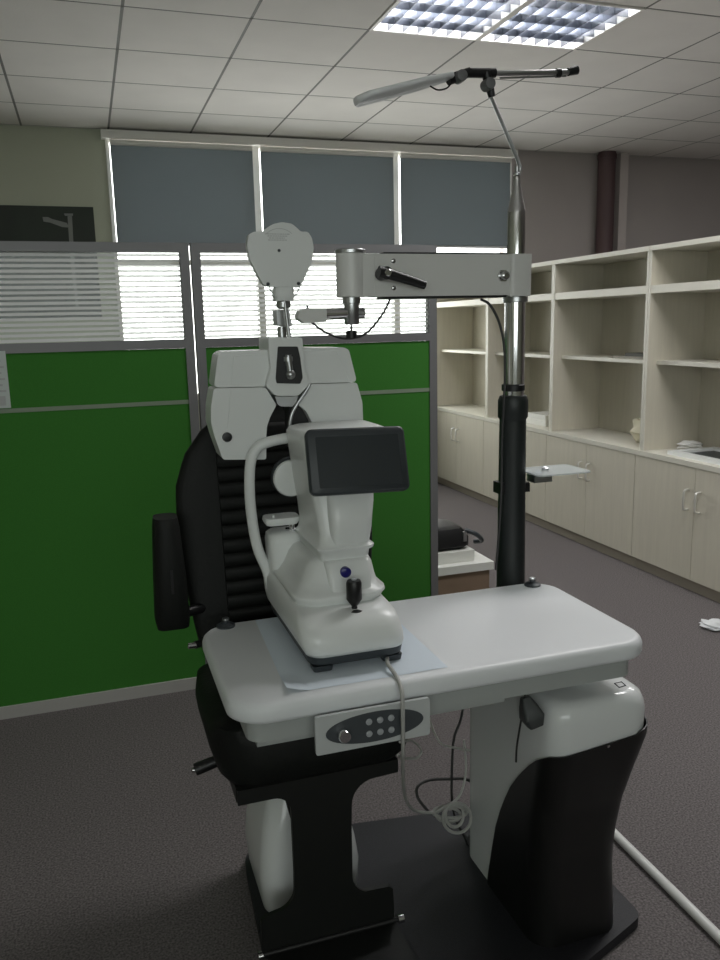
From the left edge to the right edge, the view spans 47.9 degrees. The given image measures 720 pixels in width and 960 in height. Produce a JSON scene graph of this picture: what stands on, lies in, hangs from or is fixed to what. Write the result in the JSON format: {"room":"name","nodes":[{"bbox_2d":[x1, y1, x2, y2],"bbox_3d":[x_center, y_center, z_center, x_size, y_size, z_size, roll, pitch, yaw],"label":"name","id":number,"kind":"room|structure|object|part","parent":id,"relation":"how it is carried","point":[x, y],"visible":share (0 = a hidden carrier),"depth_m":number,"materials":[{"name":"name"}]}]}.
{"room":"examination room","nodes":[
{"label":"examination room","id":0,"kind":"room"},
{"bbox_2d":[0,482,719,959],"bbox_3d":[1.574,0.964,2.883,11.800,0.050,10.050,-5,11,-18],"label":"floor","id":1,"kind":"structure","parent":0,"point":[112,848],"depth_m":2.59,"materials":[{"name":"carpet"}]},
{"bbox_2d":[0,241,437,719],"bbox_3d":[-0.962,0.005,3.209,2.745,1.825,0.057,-5,11,-18],"label":"partition","id":2,"kind":"structure","parent":1,"relation":"on","point":[96,435],"depth_m":3.20,"materials":[{"name":"green fabric"}]},
{"bbox_2d":[0,351,10,407],"bbox_3d":[-1.406,-0.363,2.967,0.215,0.210,0.006,-5,11,-18],"label":"notice sheet","id":3,"kind":"object","parent":2,"relation":"attached to","point":[5,402],"visible":1,"depth_m":3.00,"materials":[{"name":"grey paper"}]},
{"bbox_3d":[-1.465,-0.356,2.972,1.635,0.202,0.037,-5,11,-18],"label":"green panel","id":4,"kind":"part","parent":2,"relation":"part of","materials":[{"name":"fabric"}]},
{"bbox_3d":[-1.435,0.918,3.216,1.705,0.050,0.057,-5,11,-18],"label":"rail","id":5,"kind":"part","parent":2,"relation":"part of","materials":[{"name":"grey metal"}]},
{"bbox_3d":[-1.449,0.326,3.103,1.635,1.156,0.037,-5,11,-18],"label":"green panel","id":6,"kind":"part","parent":2,"relation":"part of","materials":[{"name":"fabric"}]},
{"bbox_3d":[-0.160,-0.467,3.395,0.962,0.202,0.037,-5,11,-18],"label":"green panel","id":7,"kind":"part","parent":2,"relation":"part of","materials":[{"name":"fabric"}]},
{"bbox_3d":[-0.144,0.215,3.526,0.962,1.156,0.037,-5,11,-18],"label":"green panel","id":8,"kind":"part","parent":2,"relation":"part of","materials":[{"name":"fabric"}]},
{"bbox_2d":[202,175,647,959],"bbox_3d":[0.165,0.198,1.950,1.081,1.866,0.734,-5,11,-18],"label":"ophthalmic instrument stand","id":9,"kind":"object","parent":1,"relation":"on","point":[533,880],"depth_m":1.93,"materials":[{"name":"paint"}]},
{"bbox_3d":[-0.320,0.341,1.932,0.044,0.018,0.044,-5,11,-18],"label":"table knob","id":10,"kind":"part","parent":9,"relation":"part of","materials":[{"name":"grey plastic"}]},
{"bbox_2d":[152,405,416,959],"bbox_3d":[-0.153,0.472,1.939,0.608,1.292,0.832,-5,11,-18],"label":"chair","id":11,"kind":"object","parent":9,"relation":"on","point":[303,852],"visible":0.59,"depth_m":1.97,"materials":[{"name":"black leather"}]},
{"bbox_3d":[-0.478,0.229,2.026,0.085,0.283,0.095,-5,11,-18],"label":"armrest","id":12,"kind":"part","parent":11,"relation":"part of","materials":[{"name":"black leather"}]},
{"bbox_3d":[-0.364,0.695,1.987,0.089,0.049,0.030,-5,11,-18],"label":"recline lever","id":13,"kind":"part","parent":11,"relation":"part of","materials":[{"name":"black plastic"}]},
{"bbox_3d":[-0.226,0.153,2.202,0.532,0.760,0.186,-5,11,-18],"label":"backrest","id":14,"kind":"part","parent":11,"relation":"part of","materials":[{"name":"black leather"}]},
{"bbox_3d":[-0.145,0.565,2.018,0.497,0.158,0.438,-5,11,-18],"label":"seat","id":15,"kind":"part","parent":11,"relation":"part of","materials":[{"name":"black leather"}]},
{"bbox_3d":[-0.088,0.885,1.903,0.382,0.426,0.012,-5,11,-18],"label":"footrest plate","id":16,"kind":"part","parent":11,"relation":"part of","materials":[{"name":"black metal"}]},
{"bbox_3d":[-0.067,1.094,1.940,0.337,0.012,0.012,-5,11,-18],"label":"hinge rod","id":17,"kind":"part","parent":11,"relation":"part of","materials":[{"name":"grey metal"}]},
{"bbox_3d":[-0.018,1.128,1.811,0.328,0.012,0.284,-5,11,-18],"label":"foot plate","id":18,"kind":"part","parent":11,"relation":"part of","materials":[{"name":"black metal"}]},
{"bbox_2d":[206,222,364,459],"bbox_3d":[-0.163,-0.318,1.906,0.400,0.550,0.136,-5,11,-18],"label":"phoropter","id":19,"kind":"object","parent":9,"relation":"hanging from","point":[312,384],"visible":0.98,"depth_m":1.87,"materials":[{"name":"white plastic"}]},
{"bbox_3d":[-0.308,-0.100,1.872,0.033,0.033,0.006,-5,11,-18],"label":"knob","id":20,"kind":"part","parent":19,"relation":"part of","materials":[{"name":"black plastic"}]},
{"bbox_3d":[-0.186,-0.342,1.937,0.022,0.050,0.022,-5,11,-18],"label":"hanger rod","id":21,"kind":"part","parent":19,"relation":"part of","materials":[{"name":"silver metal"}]},
{"bbox_3d":[-0.164,-0.332,1.877,0.009,0.164,0.035,-10,14,-38],"label":"card rod","id":22,"kind":"part","parent":19,"relation":"part of","materials":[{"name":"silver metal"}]},
{"bbox_3d":[-0.141,-0.170,1.906,0.060,0.114,0.008,-5,11,-18],"label":"forehead rod","id":23,"kind":"part","parent":19,"relation":"part of","materials":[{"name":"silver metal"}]},
{"bbox_3d":[-0.020,-0.414,1.986,0.044,0.066,0.044,-5,11,-18],"label":"joint post","id":24,"kind":"part","parent":19,"relation":"part of","materials":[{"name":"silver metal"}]},
{"bbox_3d":[0.002,-0.411,1.994,0.019,0.026,0.026,-5,11,-18],"label":"joint knob","id":25,"kind":"part","parent":19,"relation":"part of","materials":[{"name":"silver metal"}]},
{"bbox_3d":[-0.030,0.491,1.554,0.026,0.026,0.017,-5,11,-18],"label":"dial knob","id":26,"kind":"part","parent":9,"relation":"part of","materials":[{"name":"silver metal"}]},
{"bbox_2d":[255,617,446,689],"bbox_3d":[-0.046,0.359,1.816,0.340,0.012,0.420,-5,11,-18],"label":"paper sheet","id":27,"kind":"object","parent":9,"relation":"on","point":[294,670],"visible":0.4,"depth_m":1.70,"materials":[{"name":"white paper"}]},
{"bbox_2d":[244,420,409,671],"bbox_3d":[-0.077,0.116,1.818,0.310,0.486,0.418,-5,11,-18],"label":"autorefractor","id":28,"kind":"object","parent":27,"relation":"on","point":[321,583],"visible":1,"depth_m":1.73,"materials":[{"name":"grey plastic"}]},
{"bbox_3d":[-0.147,0.072,1.933,0.255,0.380,0.048,-5,11,-18],"label":"head frame","id":29,"kind":"part","parent":28,"relation":"part of","materials":[{"name":"white plastic"}]},
{"bbox_2d":[262,512,298,525],"bbox_3d":[-0.188,0.093,1.918,0.083,0.017,0.065,-5,11,-18],"label":"chin rest","id":30,"kind":"object","parent":28,"relation":"on","point":[286,518],"depth_m":1.90,"materials":[{"name":"white plastic"}]},
{"bbox_3d":[-0.066,0.332,1.863,0.209,0.022,0.410,-5,11,-18],"label":"foot frame","id":31,"kind":"part","parent":28,"relation":"part of","materials":[{"name":"grey plastic"}]},
{"bbox_3d":[-0.019,0.076,1.760,0.108,0.112,0.070,-5,11,-18],"label":"moulding","id":32,"kind":"part","parent":28,"relation":"part of","materials":[{"name":"white plastic"}]},
{"bbox_2d":[312,299,390,339],"bbox_3d":[-0.019,-0.396,1.981,0.217,0.103,0.012,-5,12,-21],"label":"cord","id":33,"kind":"object","parent":9,"relation":"hanging from","point":[389,300],"visible":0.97,"depth_m":1.99,"materials":[{"name":"grey plastic"}]},
{"bbox_3d":[0.026,0.482,1.588,0.237,0.079,0.008,-5,11,-18],"label":"control panel","id":34,"kind":"part","parent":9,"relation":"part of","materials":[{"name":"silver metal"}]},
{"bbox_3d":[0.098,-0.487,1.951,0.123,0.055,0.050,-5,11,-18],"label":"clamp lever","id":35,"kind":"part","parent":9,"relation":"part of","materials":[{"name":"black plastic"}]},
{"bbox_2d":[397,739,421,759],"bbox_3d":[0.102,0.599,1.807,0.033,0.125,0.163,3,12,21],"label":"cable","id":36,"kind":"object","parent":9,"relation":"hanging from","point":[406,740],"visible":0.85,"depth_m":1.85,"materials":[{"name":"grey plastic"}]},
{"bbox_2d":[385,657,441,813],"bbox_3d":[0.130,0.638,1.894,0.082,0.607,0.554,2,11,16],"label":"cable","id":37,"kind":"object","parent":9,"relation":"hanging from","point":[402,699],"visible":0.88,"depth_m":1.63,"materials":[{"name":"grey plastic"}]},
{"bbox_3d":[0.202,-0.515,2.042,0.370,0.101,0.062,-5,11,-18],"label":"swing arm","id":38,"kind":"part","parent":9,"relation":"part of","materials":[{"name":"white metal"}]},
{"bbox_3d":[0.183,1.100,2.130,0.938,0.027,0.719,-5,11,-18],"label":"plate","id":39,"kind":"part","parent":9,"relation":"part of","materials":[{"name":"paint"}]},
{"bbox_2d":[415,777,469,810],"bbox_3d":[0.245,0.869,2.300,0.227,0.073,0.052,-10,14,-40],"label":"cable","id":40,"kind":"object","parent":9,"relation":"attached to","point":[419,784],"visible":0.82,"depth_m":2.27,"materials":[{"name":"grey plastic"}]},
{"bbox_2d":[430,718,469,751],"bbox_3d":[0.246,0.645,2.031,0.027,0.413,0.617,3,12,20],"label":"cable","id":41,"kind":"object","parent":9,"relation":"attached to","point":[431,725],"visible":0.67,"depth_m":1.89,"materials":[{"name":"grey plastic"}]},
{"bbox_3d":[0.243,0.822,2.161,0.116,0.274,0.064,-5,11,-18],"label":"cable coil","id":42,"kind":"part","parent":9,"relation":"part of","materials":[{"name":"white plastic"}]},
{"bbox_2d":[450,709,468,845],"bbox_3d":[0.296,0.860,2.265,0.027,0.517,0.139,6,13,34],"label":"power cable","id":43,"kind":"object","parent":9,"relation":"hanging from","point":[462,710],"visible":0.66,"depth_m":2.20,"materials":[{"name":"grey plastic"}]},
{"bbox_2d":[353,65,579,175],"bbox_3d":[0.274,-0.899,1.996,0.601,0.270,0.116,-5,11,-18],"label":"reading lamp","id":44,"kind":"object","parent":9,"relation":"on","point":[487,85],"visible":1,"depth_m":1.97,"materials":[{"name":"grey metal"}]},
{"bbox_3d":[0.103,-0.933,1.932,0.244,0.084,0.116,-5,11,-18],"label":"lamp shade","id":45,"kind":"part","parent":44,"relation":"part of","materials":[{"name":"plastic"}]},
{"bbox_3d":[0.196,-0.949,1.948,0.065,0.027,0.007,-7,12,-27],"label":"lamp cord","id":46,"kind":"part","parent":44,"relation":"part of","materials":[{"name":"black plastic"}]},
{"bbox_3d":[0.243,-0.977,1.960,0.028,0.028,0.032,-5,11,-18],"label":"joint knob","id":47,"kind":"part","parent":44,"relation":"part of","materials":[{"name":"grey plastic"}]},
{"bbox_3d":[0.315,-0.970,1.985,0.028,0.028,0.032,-5,11,-18],"label":"joint knob","id":48,"kind":"part","parent":44,"relation":"part of","materials":[{"name":"grey plastic"}]},
{"bbox_3d":[0.365,-0.872,2.045,0.112,0.194,0.012,-7,12,-29],"label":"lamp stem","id":49,"kind":"part","parent":44,"relation":"part of","materials":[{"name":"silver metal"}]},
{"bbox_3d":[0.398,-1.014,2.017,0.295,0.038,0.013,-5,11,-18],"label":"balance rod","id":50,"kind":"part","parent":44,"relation":"part of","materials":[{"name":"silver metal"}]},
{"bbox_3d":[0.435,-1.011,2.031,0.188,0.022,0.005,-5,11,-18],"label":"rod","id":51,"kind":"part","parent":44,"relation":"part of","materials":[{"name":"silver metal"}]},
{"bbox_2d":[480,298,505,569],"bbox_3d":[0.350,-0.112,2.141,0.069,0.722,0.028,1,11,10],"label":"cord","id":52,"kind":"object","parent":9,"relation":"hanging from","point":[481,299],"visible":1,"depth_m":2.14,"materials":[{"name":"grey plastic"}]},
{"bbox_2d":[515,695,543,762],"bbox_3d":[0.378,0.572,1.839,0.047,0.210,0.110,-3,11,-8],"label":"plug","id":53,"kind":"object","parent":9,"relation":"hanging from","point":[531,715],"visible":0.88,"depth_m":1.78,"materials":[{"name":"grey plastic"}]},
{"bbox_3d":[0.370,0.569,1.853,0.010,0.210,0.078,-2,11,-2],"label":"plug cord","id":54,"kind":"part","parent":53,"relation":"part of","materials":[{"name":"grey plastic"}]},
{"bbox_3d":[0.465,0.275,2.181,0.044,0.018,0.044,-5,11,-18],"label":"table knob","id":55,"kind":"part","parent":9,"relation":"part of","materials":[{"name":"grey plastic"}]},
{"bbox_2d":[527,466,551,482],"bbox_3d":[0.535,-0.019,2.242,0.165,0.040,0.130,-5,11,-18],"label":"tray","id":56,"kind":"object","parent":9,"relation":"on","point":[543,475],"depth_m":2.22,"materials":[{"name":"grey plastic"}]},
{"bbox_2d":[437,410,485,502],"bbox_3d":[1.039,-0.252,7.290,0.451,0.700,1.026,-5,11,-18],"label":"base cabinet","id":57,"kind":"object","parent":1,"relation":"on","point":[460,438],"visible":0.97,"depth_m":7.15,"materials":[{"name":"brown wood"}]},
{"bbox_3d":[0.790,-0.316,7.470,0.018,0.626,0.510,-5,11,-18],"label":"door","id":58,"kind":"part","parent":57,"relation":"part of","materials":[{"name":"brown wood"}]},
{"bbox_3d":[0.826,-0.408,7.238,0.040,0.125,0.012,-5,11,-18],"label":"handle","id":59,"kind":"part","parent":57,"relation":"part of","materials":[{"name":"silver metal"}]},
{"bbox_3d":[0.953,-0.228,6.990,0.018,0.626,0.510,-5,11,-18],"label":"door","id":60,"kind":"part","parent":57,"relation":"part of","materials":[{"name":"brown wood"}]},
{"bbox_2d":[438,570,488,594],"bbox_3d":[0.442,0.569,4.264,0.365,0.254,0.320,-5,11,-18],"label":"cardboard box","id":61,"kind":"object","parent":1,"relation":"on","point":[478,580],"visible":0.14,"depth_m":4.11,"materials":[{"name":"brown cardboard"}]},
{"bbox_2d":[438,550,493,575],"bbox_3d":[0.437,0.422,4.241,0.405,0.042,0.350,-5,11,-18],"label":"lid","id":62,"kind":"object","parent":61,"relation":"on","point":[480,563],"visible":0.36,"depth_m":4.10,"materials":[{"name":"white"}]},
{"bbox_2d":[438,546,473,564],"bbox_3d":[0.396,0.374,4.234,0.310,0.058,0.280,-5,11,-18],"label":"box","id":63,"kind":"object","parent":62,"relation":"on","point":[465,554],"visible":0.29,"depth_m":4.12,"materials":[{"name":"white"}]},
{"bbox_2d":[438,519,483,550],"bbox_3d":[0.422,0.283,4.230,0.393,0.119,0.273,-5,11,-18],"label":"instrument case","id":64,"kind":"object","parent":63,"relation":"on","point":[451,536],"visible":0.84,"depth_m":4.13,"materials":[{"name":"black plastic"}]},
{"bbox_3d":[0.590,0.291,4.174,0.112,0.104,0.067,-11,15,-42],"label":"carry handle","id":65,"kind":"part","parent":64,"relation":"part of","materials":[{"name":"grey plastic"}]},
{"bbox_2d":[483,421,547,528],"bbox_3d":[1.357,-0.079,6.353,0.451,0.700,0.976,-5,11,-18],"label":"base cabinet","id":66,"kind":"object","parent":1,"relation":"on","point":[536,442],"visible":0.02,"depth_m":6.08,"materials":[{"name":"brown wood"}]},
{"bbox_3d":[1.113,-0.141,6.521,0.018,0.626,0.485,-5,11,-18],"label":"door","id":67,"kind":"part","parent":66,"relation":"part of","materials":[{"name":"brown wood"}]},
{"bbox_3d":[1.268,-0.057,6.064,0.018,0.626,0.485,-5,11,-18],"label":"door","id":68,"kind":"part","parent":66,"relation":"part of","materials":[{"name":"brown wood"}]},
{"bbox_2d":[545,435,635,565],"bbox_3d":[1.671,0.091,5.429,0.451,0.700,0.996,-5,11,-18],"label":"base cabinet","id":69,"kind":"object","parent":1,"relation":"on","point":[589,498],"visible":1,"depth_m":5.30,"materials":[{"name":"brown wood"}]},
{"bbox_3d":[1.425,0.028,5.602,0.018,0.626,0.495,-5,11,-18],"label":"door","id":70,"kind":"part","parent":69,"relation":"part of","materials":[{"name":"brown wood"}]},
{"bbox_3d":[1.458,-0.066,5.377,0.040,0.125,0.012,-5,11,-18],"label":"handle","id":71,"kind":"part","parent":69,"relation":"part of","materials":[{"name":"silver metal"}]},
{"bbox_3d":[1.487,-0.050,5.293,0.040,0.125,0.012,-5,11,-18],"label":"handle","id":72,"kind":"part","parent":69,"relation":"part of","materials":[{"name":"silver metal"}]},
{"bbox_3d":[1.583,0.113,5.136,0.018,0.626,0.495,-5,11,-18],"label":"door","id":73,"kind":"part","parent":69,"relation":"part of","materials":[{"name":"brown wood"}]},
{"bbox_2d":[614,828,719,944],"bbox_3d":[0.817,1.080,2.164,0.026,0.026,0.750,-5,11,-17],"label":"tube","id":74,"kind":"object","parent":1,"relation":"on","point":[693,911],"visible":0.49,"depth_m":2.14,"materials":[{"name":"white"}]},
{"bbox_2d":[631,455,719,602],"bbox_3d":[1.993,0.265,4.483,0.451,0.700,1.026,-5,11,-18],"label":"base cabinet","id":75,"kind":"object","parent":1,"relation":"on","point":[676,531],"visible":1,"depth_m":4.53,"materials":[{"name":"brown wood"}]},
{"bbox_2d":[437,404,719,472],"bbox_3d":[1.527,-0.353,5.819,0.414,0.029,4.050,-5,11,-18],"label":"countertop","id":76,"kind":"structure","parent":75,"relation":"on","point":[610,439],"depth_m":5.38,"materials":[{"name":"beige"}]},
{"bbox_2d":[437,298,486,416],"bbox_3d":[1.044,-1.199,7.102,0.405,1.169,1.056,-5,11,-18],"label":"open shelf unit","id":77,"kind":"object","parent":76,"relation":"on","point":[461,322],"visible":0.39,"depth_m":7.58,"materials":[{"name":"brown wood"}]},
{"bbox_3d":[0.884,-1.275,7.590,0.396,1.141,0.017,-5,11,-18],"label":"panel","id":78,"kind":"part","parent":77,"relation":"part of","materials":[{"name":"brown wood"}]},
{"bbox_3d":[1.034,-1.537,7.036,0.383,0.045,1.022,-5,11,-18],"label":"shelf","id":79,"kind":"part","parent":77,"relation":"part of","materials":[{"name":"beige wood"}]},
{"bbox_3d":[1.072,-1.132,7.124,0.322,0.022,1.022,-5,11,-18],"label":"shelf","id":80,"kind":"part","parent":77,"relation":"part of","materials":[{"name":"beige wood"}]},
{"bbox_3d":[1.230,-1.201,7.165,0.012,1.141,1.022,-5,11,-18],"label":"panel","id":81,"kind":"part","parent":77,"relation":"part of","materials":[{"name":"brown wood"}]},
{"bbox_2d":[486,261,554,430],"bbox_3d":[1.367,-1.024,6.150,0.405,1.169,0.976,-5,11,-18],"label":"open shelf unit","id":82,"kind":"object","parent":76,"relation":"on","point":[539,306],"visible":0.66,"depth_m":6.53,"materials":[{"name":"brown wood"}]},
{"bbox_3d":[1.220,-1.093,6.601,0.396,1.141,0.017,-5,11,-18],"label":"panel","id":83,"kind":"part","parent":82,"relation":"part of","materials":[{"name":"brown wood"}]},
{"bbox_3d":[1.357,-1.361,6.085,0.383,0.045,0.942,-5,11,-18],"label":"shelf","id":84,"kind":"part","parent":82,"relation":"part of","materials":[{"name":"beige wood"}]},
{"bbox_3d":[1.395,-0.957,6.172,0.322,0.022,0.942,-5,11,-18],"label":"shelf","id":85,"kind":"part","parent":82,"relation":"part of","materials":[{"name":"beige wood"}]},
{"bbox_3d":[1.553,-1.026,6.213,0.012,1.141,0.942,-5,11,-18],"label":"panel","id":86,"kind":"part","parent":82,"relation":"part of","materials":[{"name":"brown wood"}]},
{"bbox_3d":[1.354,-1.585,6.043,0.405,0.027,0.976,-5,11,-18],"label":"panel","id":87,"kind":"part","parent":82,"relation":"part of","materials":[{"name":"beige wood"}]},
{"bbox_2d":[526,417,548,426],"bbox_3d":[1.442,-0.448,6.142,0.260,0.040,0.300,-5,11,-18],"label":"carton","id":88,"kind":"object","parent":76,"relation":"on","point":[528,420],"visible":0.21,"depth_m":6.07,"materials":[{"name":"white cardboard"}]},
{"bbox_2d":[528,411,548,420],"bbox_3d":[1.441,-0.488,6.135,0.240,0.040,0.260,-5,11,-18],"label":"carton","id":89,"kind":"object","parent":88,"relation":"on","point":[542,415],"visible":0.36,"depth_m":6.11,"materials":[{"name":"white cardboard"}]},
{"bbox_2d":[550,246,649,449],"bbox_3d":[1.682,-0.853,5.222,0.405,1.169,1.006,-5,11,-18],"label":"open shelf unit","id":90,"kind":"object","parent":76,"relation":"on","point":[600,301],"visible":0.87,"depth_m":5.60,"materials":[{"name":"brown wood"}]},
{"bbox_3d":[1.530,-0.925,5.687,0.396,1.141,0.017,-5,11,-18],"label":"panel","id":91,"kind":"part","parent":90,"relation":"part of","materials":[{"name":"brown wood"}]},
{"bbox_3d":[1.672,-1.191,5.157,0.383,0.045,0.972,-5,11,-18],"label":"shelf","id":92,"kind":"part","parent":90,"relation":"part of","materials":[{"name":"beige wood"}]},
{"bbox_3d":[1.669,-1.414,5.114,0.405,0.027,1.006,-5,11,-18],"label":"panel","id":93,"kind":"part","parent":90,"relation":"part of","materials":[{"name":"beige wood"}]},
{"bbox_3d":[1.711,-0.786,5.244,0.322,0.022,0.972,-5,11,-18],"label":"shelf","id":94,"kind":"part","parent":90,"relation":"part of","materials":[{"name":"beige wood"}]},
{"bbox_3d":[1.869,-0.855,5.285,0.012,1.141,0.972,-5,11,-18],"label":"panel","id":95,"kind":"part","parent":90,"relation":"part of","materials":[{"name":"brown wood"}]},
{"bbox_2d":[613,355,642,358],"bbox_3d":[1.782,-0.771,5.073,0.180,0.010,0.400,-5,11,-18],"label":"folder","id":96,"kind":"object","parent":90,"relation":"on","point":[618,356],"visible":0.29,"depth_m":5.10,"materials":[{"name":"grey"}]},
{"bbox_2d":[625,352,642,356],"bbox_3d":[1.790,-0.781,5.047,0.140,0.019,0.250,-5,11,-18],"label":"booklet","id":97,"kind":"object","parent":96,"relation":"on","point":[639,354],"visible":0.29,"depth_m":5.05,"materials":[{"name":"grey paper"}]},
{"bbox_2d":[630,418,640,442],"bbox_3d":[1.796,-0.327,5.006,0.228,0.211,0.203,-5,11,-18],"label":"cloth bundle","id":98,"kind":"object","parent":76,"relation":"on","point":[635,431],"visible":0.18,"depth_m":5.01,"materials":[{"name":"beige fabric"}]},
{"bbox_2d":[642,235,719,450],"bbox_3d":[2.000,-0.681,4.285,0.405,1.169,0.996,-5,11,-18],"label":"open shelf unit","id":99,"kind":"object","parent":76,"relation":"on","point":[682,381],"visible":0.92,"depth_m":4.72,"materials":[{"name":"brown wood"}]},
{"bbox_3d":[1.987,-1.241,4.177,0.405,0.027,0.996,-5,11,-18],"label":"panel","id":100,"kind":"part","parent":99,"relation":"part of","materials":[{"name":"beige wood"}]},
{"bbox_3d":[1.990,-1.018,4.219,0.383,0.045,0.962,-5,11,-18],"label":"shelf","id":101,"kind":"part","parent":99,"relation":"part of","materials":[{"name":"beige wood"}]},
{"bbox_3d":[2.029,-0.613,4.307,0.322,0.022,0.962,-5,11,-18],"label":"shelf","id":102,"kind":"part","parent":99,"relation":"part of","materials":[{"name":"beige wood"}]},
{"bbox_3d":[2.187,-0.683,4.348,0.012,1.141,0.962,-5,11,-18],"label":"panel","id":103,"kind":"part","parent":99,"relation":"part of","materials":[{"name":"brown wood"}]},
{"bbox_2d":[677,440,702,448],"bbox_3d":[1.948,-0.209,4.787,0.155,0.055,0.131,1,11,10],"label":"film","id":104,"kind":"object","parent":76,"relation":"on","point":[685,444],"visible":0.92,"depth_m":4.75,"materials":[{"name":"white"}]},
{"bbox_2d":[667,447,719,464],"bbox_3d":[2.036,-0.109,4.348,0.330,0.022,0.740,-5,11,-18],"label":"display tray","id":105,"kind":"object","parent":76,"relation":"on","point":[711,455],"visible":1,"depth_m":4.56,"materials":[{"name":"white plastic"}]},
{"bbox_3d":[1.744,0.201,4.662,0.018,0.626,0.510,-5,11,-18],"label":"door","id":106,"kind":"part","parent":75,"relation":"part of","materials":[{"name":"brown wood"}]},
{"bbox_3d":[1.780,0.108,4.430,0.040,0.125,0.012,-5,11,-18],"label":"handle","id":107,"kind":"part","parent":75,"relation":"part of","materials":[{"name":"silver metal"}]},
{"bbox_3d":[1.808,0.124,4.346,0.040,0.125,0.012,-5,11,-18],"label":"handle","id":108,"kind":"part","parent":75,"relation":"part of","materials":[{"name":"silver metal"}]},
{"bbox_3d":[1.907,0.289,4.182,0.018,0.626,0.510,-5,11,-18],"label":"door","id":109,"kind":"part","parent":75,"relation":"part of","materials":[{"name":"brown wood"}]},
{"bbox_2d":[699,618,719,630],"bbox_3d":[1.733,0.706,3.956,0.142,0.041,0.115,2,11,19],"label":"scrap","id":110,"kind":"object","parent":1,"relation":"on","point":[713,624],"visible":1,"depth_m":3.94,"materials":[{"name":"white paper"}]},
{"bbox_2d":[0,0,719,159],"bbox_3d":[1.504,-2.065,2.301,11.784,0.020,10.034,-5,11,-18],"label":"ceiling","id":111,"kind":"structure","parent":0,"point":[657,33],"depth_m":5.14,"materials":[{"name":"tile"}]},
{"bbox_2d":[0,0,719,159],"bbox_3d":[1.504,-2.060,2.303,11.800,0.007,10.050,-5,11,-18],"label":"trim","id":112,"kind":"structure","parent":111,"relation":"attached to","point":[122,6],"depth_m":5.16,"materials":[{"name":"grey metal"}]},
{"bbox_2d":[369,0,530,40],"bbox_3d":[0.450,-2.429,4.125,0.636,0.106,0.645,-5,11,-18],"label":"ceiling light","id":113,"kind":"object","parent":111,"relation":"attached to","point":[470,20],"visible":0.81,"depth_m":4.21,"materials":[{"name":"white paint"}]},
{"bbox_2d":[477,0,645,49],"bbox_3d":[1.053,-2.480,4.321,0.636,0.106,0.645,-5,11,-18],"label":"ceiling light","id":114,"kind":"object","parent":111,"relation":"attached to","point":[556,24],"visible":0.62,"depth_m":4.33,"materials":[{"name":"white paint"}]},
{"bbox_2d":[0,124,719,425],"bbox_3d":[-0.087,-1.536,7.353,11.800,3.250,0.200,-5,11,-18],"label":"wall","id":115,"kind":"structure","parent":0,"point":[669,200],"depth_m":7.67,"materials":[{"name":"beige paint"}]},
{"bbox_2d":[0,205,101,318],"bbox_3d":[-2.935,-1.673,6.244,1.740,0.865,0.015,-5,11,-18],"label":"poster","id":116,"kind":"object","parent":115,"relation":"attached to","point":[17,222],"visible":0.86,"depth_m":6.38,"materials":[{"name":"grey paper"}]},
{"bbox_2d":[105,139,263,399],"bbox_3d":[-1.427,-1.726,6.777,1.195,2.100,0.080,-5,11,-18],"label":"window","id":117,"kind":"structure","parent":115,"relation":"in","point":[107,142],"depth_m":6.64,"materials":[{"name":"white paint"}]},
{"bbox_2d":[109,139,255,243],"bbox_3d":[-1.418,-2.322,6.592,1.129,0.804,0.044,-5,11,-18],"label":"roller blind","id":118,"kind":"object","parent":117,"relation":"attached to","point":[170,192],"visible":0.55,"depth_m":6.58,"materials":[{"name":"fabric"}]},
{"bbox_2d":[100,129,517,158],"bbox_3d":[-0.298,-2.846,6.878,3.640,0.060,0.099,-5,11,-18],"label":"trim","id":119,"kind":"structure","parent":115,"relation":"attached to","point":[107,134],"depth_m":6.76,"materials":[{"name":"white paint"}]},
{"bbox_2d":[255,146,397,336],"bbox_3d":[-0.270,-1.824,7.152,1.245,2.100,0.080,-5,11,-18],"label":"window","id":120,"kind":"structure","parent":115,"relation":"in","point":[257,149],"depth_m":7.01,"materials":[{"name":"white paint"}]},
{"bbox_2d":[260,146,393,244],"bbox_3d":[-0.261,-2.421,6.967,1.179,0.804,0.044,-5,11,-18],"label":"roller blind","id":121,"kind":"object","parent":120,"relation":"attached to","point":[333,196],"visible":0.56,"depth_m":6.96,"materials":[{"name":"fabric"}]},
{"bbox_2d":[395,153,511,329],"bbox_3d":[0.865,-1.921,7.519,1.150,2.100,0.080,-5,11,-18],"label":"window","id":122,"kind":"structure","parent":115,"relation":"in","point":[396,154],"depth_m":7.22,"materials":[{"name":"white paint"}]},
{"bbox_2d":[399,153,510,247],"bbox_3d":[0.874,-2.518,7.334,1.084,0.804,0.044,-5,11,-18],"label":"roller blind","id":123,"kind":"object","parent":122,"relation":"attached to","point":[448,201],"visible":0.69,"depth_m":7.32,"materials":[{"name":"fabric"}]},
{"bbox_2d":[595,151,616,253],"bbox_3d":[2.378,-1.608,7.962,0.180,3.050,0.180,-5,11,-18],"label":"pipe","id":124,"kind":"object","parent":115,"relation":"attached to","point":[606,160],"depth_m":7.70,"materials":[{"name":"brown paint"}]},
{"bbox_2d":[613,153,628,250],"bbox_3d":[2.541,-1.630,8.056,0.090,3.050,0.120,-5,11,-18],"label":"trim","id":125,"kind":"structure","parent":115,"relation":"attached to","point":[622,161],"depth_m":7.80,"materials":[{"name":"grey"}]}
]}

